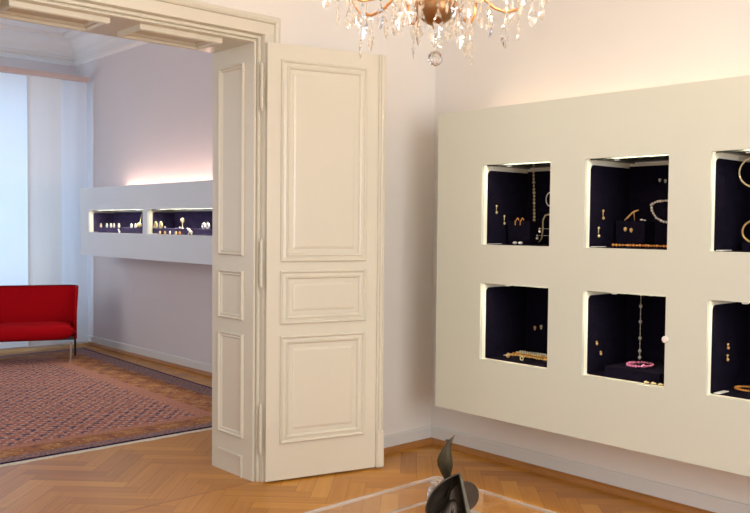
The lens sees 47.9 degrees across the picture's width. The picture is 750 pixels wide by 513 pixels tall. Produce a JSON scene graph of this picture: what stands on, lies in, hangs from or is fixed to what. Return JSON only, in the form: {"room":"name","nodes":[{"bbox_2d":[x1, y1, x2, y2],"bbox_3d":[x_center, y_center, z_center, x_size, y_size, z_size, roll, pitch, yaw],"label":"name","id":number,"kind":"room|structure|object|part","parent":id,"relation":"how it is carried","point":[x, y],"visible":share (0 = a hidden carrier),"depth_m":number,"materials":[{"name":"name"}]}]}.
{"room":"shop","nodes":[
{"label":"shop","id":0,"kind":"room"},
{"bbox_2d":[0,18,70,32],"bbox_3d":[-3.642,-2.621,6.777,5.180,0.122,6.030,-1,3,-42],"label":"ceiling","id":1,"kind":"structure","parent":0,"point":[2,20],"depth_m":9.87,"materials":[{"name":"paint"}]},
{"bbox_2d":[0,56,74,74],"bbox_3d":[-5.727,-0.783,9.041,5.080,3.800,0.200,-1,3,-42],"label":"wall","id":2,"kind":"structure","parent":0,"point":[4,61],"depth_m":10.30,"materials":[{"name":"paint"}]},
{"bbox_2d":[75,43,212,363],"bbox_3d":[-1.756,-0.729,8.580,0.170,3.800,6.030,-1,3,-42],"label":"wall","id":3,"kind":"structure","parent":0,"point":[150,105],"depth_m":9.21,"materials":[{"name":"paint"}]},
{"bbox_2d":[0,66,89,82],"bbox_3d":[-4.861,-2.105,8.992,3.740,0.062,0.090,-1,3,-42],"label":"rail","id":4,"kind":"object","parent":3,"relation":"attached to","point":[4,69],"visible":1,"depth_m":9.84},
{"bbox_2d":[0,72,27,350],"bbox_3d":[-4.302,-0.507,9.600,0.730,3.175,0.012,-1,3,-42],"label":"curtain","id":5,"kind":"object","parent":4,"relation":"hanging from","point":[13,87],"visible":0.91,"depth_m":9.72,"materials":[{"name":"fabric"}]},
{"bbox_2d":[27,75,61,348],"bbox_3d":[-3.880,-0.515,9.931,0.400,3.175,0.012,-1,3,-42],"label":"curtain","id":6,"kind":"object","parent":4,"relation":"hanging from","point":[44,150],"visible":0.92,"depth_m":9.92,"materials":[{"name":"fabric"}]},
{"bbox_2d":[61,80,87,344],"bbox_3d":[-3.634,-0.522,10.195,0.338,3.175,0.012,-1,3,-42],"label":"curtain","id":7,"kind":"object","parent":4,"relation":"hanging from","point":[73,93],"visible":0.85,"depth_m":10.19,"materials":[{"name":"fabric"}]},
{"bbox_2d":[0,24,147,65],"bbox_3d":[-3.591,-2.414,6.764,4.930,0.335,5.930,-1,3,-42],"label":"crown molding","id":8,"kind":"structure","parent":3,"relation":"attached to","point":[73,47],"depth_m":10.14,"materials":[{"name":"paint"}]},
{"bbox_2d":[80,180,212,264],"bbox_3d":[-2.076,-0.343,8.481,0.450,0.747,3.188,-1,3,-42],"label":"display cabinet","id":9,"kind":"object","parent":3,"relation":"attached to","point":[192,201],"visible":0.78,"depth_m":8.39,"materials":[{"name":"white paint"}]},
{"bbox_3d":[-2.615,-0.504,8.980,0.248,0.032,1.260,-1,3,-42],"label":"ceiling panel","id":10,"kind":"part","parent":9,"relation":"part of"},
{"bbox_2d":[100,227,142,232],"bbox_3d":[-2.554,-0.276,8.913,0.258,0.054,1.056,-1,3,-42],"label":"ledge","id":11,"kind":"object","parent":9,"relation":"in","point":[102,229],"visible":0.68,"depth_m":8.83,"materials":[{"name":"fabric"}]},
{"bbox_2d":[136,212,142,227],"bbox_3d":[-2.409,-0.377,8.624,0.069,0.166,0.158,0,2,-11],"label":"necklace","id":12,"kind":"object","parent":11,"relation":"on","point":[139,224],"visible":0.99,"depth_m":8.57,"materials":[{"name":"gold metal"}]},
{"bbox_3d":[-1.694,-0.459,7.969,0.248,0.032,1.257,-1,3,-42],"label":"ceiling panel","id":13,"kind":"part","parent":9,"relation":"part of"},
{"bbox_2d":[153,228,211,234],"bbox_3d":[-1.685,-0.233,7.960,0.258,0.054,1.195,-1,3,-42],"label":"ledge","id":14,"kind":"object","parent":9,"relation":"in","point":[155,230],"visible":0.44,"depth_m":7.88,"materials":[{"name":"purple fabric"}]},
{"bbox_2d":[83,335,211,377],"bbox_3d":[-1.820,1.115,8.538,0.046,0.118,5.930,-1,3,-42],"label":"baseboard","id":15,"kind":"structure","parent":3,"relation":"attached to","point":[193,366],"depth_m":9.19,"materials":[{"name":"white wood"}]},
{"bbox_2d":[196,0,435,434],"bbox_3d":[-2.099,-0.061,3.885,6.680,4.800,0.490,-1,3,-42],"label":"wall","id":16,"kind":"structure","parent":0,"point":[410,82],"depth_m":5.62,"materials":[{"name":"paint"}]},
{"bbox_2d":[0,0,252,52],"bbox_3d":[-1.400,-1.215,4.511,1.495,0.042,0.430,-1,3,-42],"label":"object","id":17,"kind":"structure","parent":16,"relation":"attached to","point":[18,10],"depth_m":4.45,"materials":[{"name":"beige paint"}]},
{"bbox_3d":[-1.625,-1.202,4.242,0.500,0.032,0.265,-1,3,-42],"label":"panel moulding","id":18,"kind":"part","parent":17,"relation":"part of","materials":[{"name":"beige paint"}]},
{"bbox_3d":[-1.133,-1.214,4.689,0.500,0.032,0.265,-1,3,-42],"label":"panel moulding","id":19,"kind":"part","parent":17,"relation":"part of","materials":[{"name":"beige paint"}]},
{"bbox_2d":[23,0,280,481],"bbox_3d":[-1.240,-0.019,4.366,1.799,2.698,0.078,-1,3,-42],"label":"trim","id":20,"kind":"structure","parent":16,"relation":"attached to","point":[189,15],"depth_m":4.85,"materials":[{"name":"beige paint"}]},
{"bbox_2d":[118,481,251,512],"bbox_3d":[-1.269,1.328,4.433,1.495,0.003,0.014,-1,3,-42],"label":"trim","id":21,"kind":"structure","parent":16,"relation":"attached to","point":[250,481],"depth_m":4.63,"materials":[{"name":"brown wood"}]},
{"bbox_2d":[212,43,252,480],"bbox_3d":[-0.861,0.035,5.058,0.029,2.546,0.430,-1,3,-42],"label":"trim","id":22,"kind":"structure","parent":16,"relation":"attached to","point":[232,67],"depth_m":5.05,"materials":[{"name":"beige paint"}]},
{"bbox_3d":[-0.877,1.243,5.101,0.012,0.128,0.255,-1,3,-42],"label":"panel moulding","id":23,"kind":"part","parent":22,"relation":"part of","materials":[{"name":"beige paint"}]},
{"bbox_3d":[-0.869,0.763,5.080,0.021,0.615,0.265,-1,3,-42],"label":"panel moulding","id":24,"kind":"part","parent":22,"relation":"part of","materials":[{"name":"beige paint"}]},
{"bbox_3d":[-0.864,0.227,5.060,0.021,0.289,0.265,-1,3,-42],"label":"panel moulding","id":25,"kind":"part","parent":22,"relation":"part of","materials":[{"name":"beige paint"}]},
{"bbox_3d":[-0.857,-0.570,5.031,0.021,1.122,0.265,-1,3,-42],"label":"panel moulding","id":26,"kind":"part","parent":22,"relation":"part of","materials":[{"name":"beige paint"}]},
{"bbox_2d":[258,42,385,481],"bbox_3d":[-0.301,0.040,5.023,0.795,2.525,0.064,-1,2,-27],"label":"door","id":27,"kind":"structure","parent":16,"relation":"in","point":[325,109],"depth_m":5.00,"materials":[{"name":"beige paint"}]},
{"bbox_3d":[-0.308,0.774,5.027,0.547,0.632,0.016,-1,2,-27],"label":"panel moulding","id":28,"kind":"part","parent":27,"relation":"part of","materials":[{"name":"beige paint"}]},
{"bbox_3d":[-0.300,0.236,5.009,0.556,0.315,0.016,-1,2,-27],"label":"panel moulding","id":29,"kind":"part","parent":27,"relation":"part of","materials":[{"name":"beige paint"}]},
{"bbox_3d":[-0.294,-0.551,4.980,0.553,1.164,0.016,-1,2,-27],"label":"panel moulding","id":30,"kind":"part","parent":27,"relation":"part of","materials":[{"name":"beige paint"}]},
{"bbox_2d":[284,425,430,479],"bbox_3d":[-0.077,1.244,5.423,1.305,0.118,0.046,-1,3,-42],"label":"baseboard","id":31,"kind":"structure","parent":16,"relation":"attached to","point":[418,437],"depth_m":5.69,"materials":[{"name":"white wood"}]},
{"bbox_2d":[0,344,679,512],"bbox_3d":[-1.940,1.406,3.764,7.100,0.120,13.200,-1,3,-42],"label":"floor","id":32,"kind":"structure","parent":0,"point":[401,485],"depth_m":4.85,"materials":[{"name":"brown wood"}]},
{"bbox_2d":[0,348,211,466],"bbox_3d":[-3.248,1.200,7.298,3.430,0.010,4.445,-1,3,-42],"label":"oriental rug","id":33,"kind":"object","parent":32,"relation":"on","point":[51,406],"visible":0.89,"depth_m":6.93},
{"bbox_2d":[0,285,78,362],"bbox_3d":[-3.898,0.726,9.034,1.383,0.796,0.623,0,2,-20],"label":"sofa","id":34,"kind":"object","parent":33,"relation":"on","point":[27,312],"visible":1,"depth_m":9.28,"materials":[{"name":"red fabric"}]},
{"bbox_3d":[-3.890,0.800,9.013,1.316,0.176,0.570,0,2,-20],"label":"seat","id":35,"kind":"part","parent":34,"relation":"part of","materials":[{"name":"red fabric"}]},
{"bbox_3d":[-3.936,0.609,9.137,1.383,0.565,0.390,0,2,-20],"label":"backrest","id":36,"kind":"part","parent":34,"relation":"part of","materials":[{"name":"red fabric"}]},
{"bbox_3d":[-3.898,0.866,9.034,1.280,0.030,0.490,0,2,-20],"label":"seat frame","id":37,"kind":"part","parent":34,"relation":"part of","materials":[{"name":"fabric"}]},
{"bbox_3d":[-3.234,1.020,8.987,0.028,0.223,0.027,-1,3,-42],"label":"leg","id":38,"kind":"part","parent":34,"relation":"part of","materials":[{"name":"metal"}]},
{"bbox_3d":[-3.371,1.000,9.500,0.028,0.223,0.027,-1,3,-42],"label":"leg","id":39,"kind":"part","parent":34,"relation":"part of","materials":[{"name":"metal"}]},
{"bbox_3d":[0.184,1.161,2.518,1.286,0.500,1.229,-1,3,-42],"label":"table","id":40,"kind":"object","parent":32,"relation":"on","visible":0},
{"bbox_2d":[427,477,440,497],"bbox_3d":[0.224,0.849,3.104,0.063,0.081,0.063,0,2,-20],"label":"glass ornament","id":41,"kind":"object","parent":40,"relation":"on","point":[435,481],"visible":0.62,"depth_m":3.09,"materials":[{"name":"clear glass"}]},
{"bbox_2d":[425,435,478,512],"bbox_3d":[0.267,0.764,2.919,0.144,0.268,0.183,1,2,23],"label":"bronze sculpture","id":42,"kind":"object","parent":40,"relation":"on","point":[453,494],"visible":1,"depth_m":2.95,"materials":[{"name":"grey metal"}]},
{"bbox_3d":[0.310,0.822,2.916,0.044,0.145,0.050,1,2,0],"label":"blade","id":43,"kind":"part","parent":42,"relation":"part of","materials":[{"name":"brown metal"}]},
{"bbox_2d":[431,0,749,504],"bbox_3d":[2.658,-0.501,3.469,0.170,3.800,6.500,-1,3,-42],"label":"wall","id":44,"kind":"structure","parent":0,"point":[579,47],"depth_m":4.89,"materials":[{"name":"paint"}]},
{"bbox_2d":[431,425,749,512],"bbox_3d":[2.561,1.341,3.463,0.046,0.118,6.500,-1,3,-42],"label":"baseboard","id":45,"kind":"structure","parent":44,"relation":"attached to","point":[670,497],"depth_m":4.90,"materials":[{"name":"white wood"}]},
{"bbox_2d":[435,75,749,476],"bbox_3d":[1.408,0.065,4.391,0.458,1.794,2.568,-1,3,-42],"label":"display cabinet","id":46,"kind":"object","parent":44,"relation":"attached to","point":[610,152],"visible":0.95,"depth_m":4.45,"materials":[{"name":"paint"}]},
{"bbox_3d":[0.955,-0.538,4.887,0.380,0.032,0.472,-1,3,-42],"label":"ceiling panel","id":47,"kind":"part","parent":46,"relation":"part of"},
{"bbox_2d":[508,221,538,244],"bbox_3d":[0.879,-0.141,5.003,0.090,0.136,0.162,-1,3,-42],"label":"block","id":48,"kind":"object","parent":46,"relation":"in","point":[527,231],"visible":0.96,"depth_m":4.96,"materials":[{"name":"fabric"}]},
{"bbox_2d":[509,353,546,360],"bbox_3d":[0.918,0.589,4.921,0.032,0.020,0.357,-1,3,-42],"label":"necklace","id":49,"kind":"object","parent":46,"relation":"in","point":[511,354],"visible":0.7,"depth_m":4.94,"materials":[{"name":"gold metal"}]},
{"bbox_2d":[512,352,546,357],"bbox_3d":[0.949,0.588,4.961,0.029,0.020,0.360,-1,3,-44],"label":"necklace","id":50,"kind":"object","parent":46,"relation":"in","point":[516,353],"visible":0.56,"depth_m":5.00,"materials":[{"name":"gold metal"}]},
{"bbox_2d":[516,351,546,356],"bbox_3d":[0.990,0.588,4.988,0.033,0.019,0.396,-1,3,-42],"label":"necklace","id":51,"kind":"object","parent":46,"relation":"in","point":[516,351],"visible":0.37,"depth_m":5.04,"materials":[{"name":"gold metal"}]},
{"bbox_2d":[519,350,546,355],"bbox_3d":[1.017,0.586,5.025,0.032,0.019,0.396,-1,3,-42],"label":"necklace","id":52,"kind":"object","parent":46,"relation":"in","point":[522,351],"visible":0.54,"depth_m":5.09,"materials":[{"name":"metal"}]},
{"bbox_2d":[532,170,535,220],"bbox_3d":[0.944,-0.300,5.095,0.027,0.442,0.117,2,2,27],"label":"necklace","id":53,"kind":"object","parent":46,"relation":"hanging from","point":[533,171],"visible":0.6,"depth_m":5.13,"materials":[{"name":"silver metal"}]},
{"bbox_2d":[539,214,549,241],"bbox_3d":[0.999,-0.166,5.030,0.105,0.181,0.088,-1,3,-42],"label":"necklace","id":54,"kind":"object","parent":46,"relation":"in","point":[545,215],"visible":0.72,"depth_m":5.08,"materials":[{"name":"gold metal"}]},
{"bbox_3d":[1.421,-0.515,4.375,0.380,0.032,0.460,-1,3,-42],"label":"ceiling panel","id":55,"kind":"part","parent":46,"relation":"part of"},
{"bbox_2d":[605,360,663,384],"bbox_3d":[1.421,0.597,4.388,0.340,0.054,0.310,-1,3,-42],"label":"block","id":56,"kind":"object","parent":46,"relation":"in","point":[655,374],"visible":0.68,"depth_m":4.29,"materials":[{"name":"fabric"}]},
{"bbox_2d":[626,361,653,367],"bbox_3d":[1.377,0.559,4.391,0.161,0.023,0.135,-1,3,-42],"label":"necklace","id":57,"kind":"object","parent":56,"relation":"on","point":[629,363],"visible":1,"depth_m":4.36,"materials":[{"name":"stone"}]},
{"bbox_2d":[616,221,654,247],"bbox_3d":[1.395,-0.120,4.525,0.110,0.138,0.172,-1,3,-42],"label":"block","id":58,"kind":"object","parent":46,"relation":"in","point":[643,232],"visible":0.94,"depth_m":4.47,"materials":[{"name":"fabric"}]},
{"bbox_2d":[624,210,638,220],"bbox_3d":[1.368,-0.220,4.503,0.082,0.059,0.018,2,3,41],"label":"brooch","id":59,"kind":"object","parent":58,"relation":"on","point":[631,213],"visible":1,"depth_m":4.50,"materials":[{"name":"gold metal"}]},
{"bbox_2d":[612,243,666,247],"bbox_3d":[1.375,-0.057,4.385,0.314,0.018,0.031,3,3,45],"label":"necklace","id":60,"kind":"object","parent":46,"relation":"in","point":[616,244],"visible":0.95,"depth_m":4.38,"materials":[{"name":"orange metal"}]},
{"bbox_2d":[638,298,641,359],"bbox_3d":[1.436,0.374,4.574,0.019,0.373,0.018,-1,3,-42],"label":"necklace","id":61,"kind":"object","parent":46,"relation":"hanging from","point":[640,305],"visible":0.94,"depth_m":4.57,"materials":[{"name":"silver metal"}]},
{"bbox_2d":[650,201,667,247],"bbox_3d":[1.552,-0.169,4.455,0.050,0.246,0.195,-1,3,-42],"label":"stand","id":62,"kind":"object","parent":46,"relation":"on","point":[660,209],"visible":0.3,"depth_m":4.46,"materials":[{"name":"fabric"}]},
{"bbox_2d":[650,200,667,222],"bbox_3d":[1.520,-0.237,4.425,0.016,0.130,0.176,-1,3,-42],"label":"necklace","id":63,"kind":"object","parent":62,"relation":"hanging from","point":[657,201],"visible":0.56,"depth_m":4.45,"materials":[{"name":"metal"}]},
{"bbox_2d":[714,390,728,393],"bbox_3d":[1.631,0.639,3.980,0.100,0.003,0.028,-1,3,-42],"label":"card","id":64,"kind":"object","parent":46,"relation":"in","point":[722,391],"visible":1,"depth_m":3.97,"materials":[{"name":"white paper"}]},
{"bbox_3d":[1.880,-0.492,3.872,0.380,0.032,0.470,-1,3,-42],"label":"ceiling panel","id":65,"kind":"part","parent":46,"relation":"part of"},
{"bbox_2d":[734,385,749,391],"bbox_3d":[1.787,0.632,4.032,0.120,0.014,0.140,-1,3,-42],"label":"bracelet","id":66,"kind":"object","parent":46,"relation":"in","point":[737,386],"visible":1,"depth_m":4.05,"materials":[{"name":"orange metal"}]},
{"bbox_2d":[738,157,749,186],"bbox_3d":[1.800,-0.400,3.991,0.009,0.153,0.169,-1,3,-42],"label":"necklace","id":67,"kind":"object","parent":46,"relation":"hanging from","point":[744,161],"visible":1,"depth_m":4.04,"materials":[{"name":"gold metal"}]},
{"bbox_2d":[742,242,749,250],"bbox_3d":[1.808,-0.047,4.014,0.070,0.038,0.100,-1,3,-42],"label":"block","id":68,"kind":"object","parent":46,"relation":"in","point":[745,246],"visible":1,"depth_m":4.01,"materials":[{"name":"fabric"}]},
{"bbox_2d":[741,221,749,242],"bbox_3d":[1.797,-0.118,4.001,0.010,0.114,0.126,-1,3,-42],"label":"bangle","id":69,"kind":"object","parent":68,"relation":"on","point":[746,223],"visible":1,"depth_m":4.03,"materials":[{"name":"gold metal"}]},
{"bbox_3d":[0.079,-2.398,1.298,6.700,0.100,7.090,-1,3,-42],"label":"ceiling","id":70,"kind":"structure","parent":0,"visible":0},
{"bbox_2d":[322,0,547,65],"bbox_3d":[0.202,-1.502,2.672,0.708,1.786,0.708,-1,3,-42],"label":"crystal chandelier","id":71,"kind":"object","parent":70,"relation":"hanging from","point":[434,13],"visible":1,"depth_m":2.70,"materials":[{"name":"clear glass"}]},
{"bbox_3d":[0.039,-0.843,2.790,0.089,0.090,0.266,-1,3,-42],"label":"arm","id":72,"kind":"part","parent":71,"relation":"part of","materials":[{"name":"gold metal"}]},
{"bbox_3d":[0.149,-0.845,2.873,0.010,0.090,0.278,0,2,-15],"label":"arm","id":73,"kind":"part","parent":71,"relation":"part of","materials":[{"name":"glass"}]},
{"bbox_3d":[0.194,-0.811,2.699,0.132,0.172,0.132,-1,3,-42],"label":"lamp shade","id":74,"kind":"part","parent":71,"relation":"part of","materials":[{"name":"brown metal"}]},
{"bbox_3d":[0.286,-0.843,2.854,0.010,0.090,0.278,2,2,30],"label":"arm","id":75,"kind":"part","parent":71,"relation":"part of","materials":[{"name":"gold metal"}]},
{"bbox_3d":[0.369,-0.839,2.743,0.278,0.090,0.010,0,2,-15],"label":"arm","id":76,"kind":"part","parent":71,"relation":"part of","materials":[{"name":"gold metal"}]}
]}

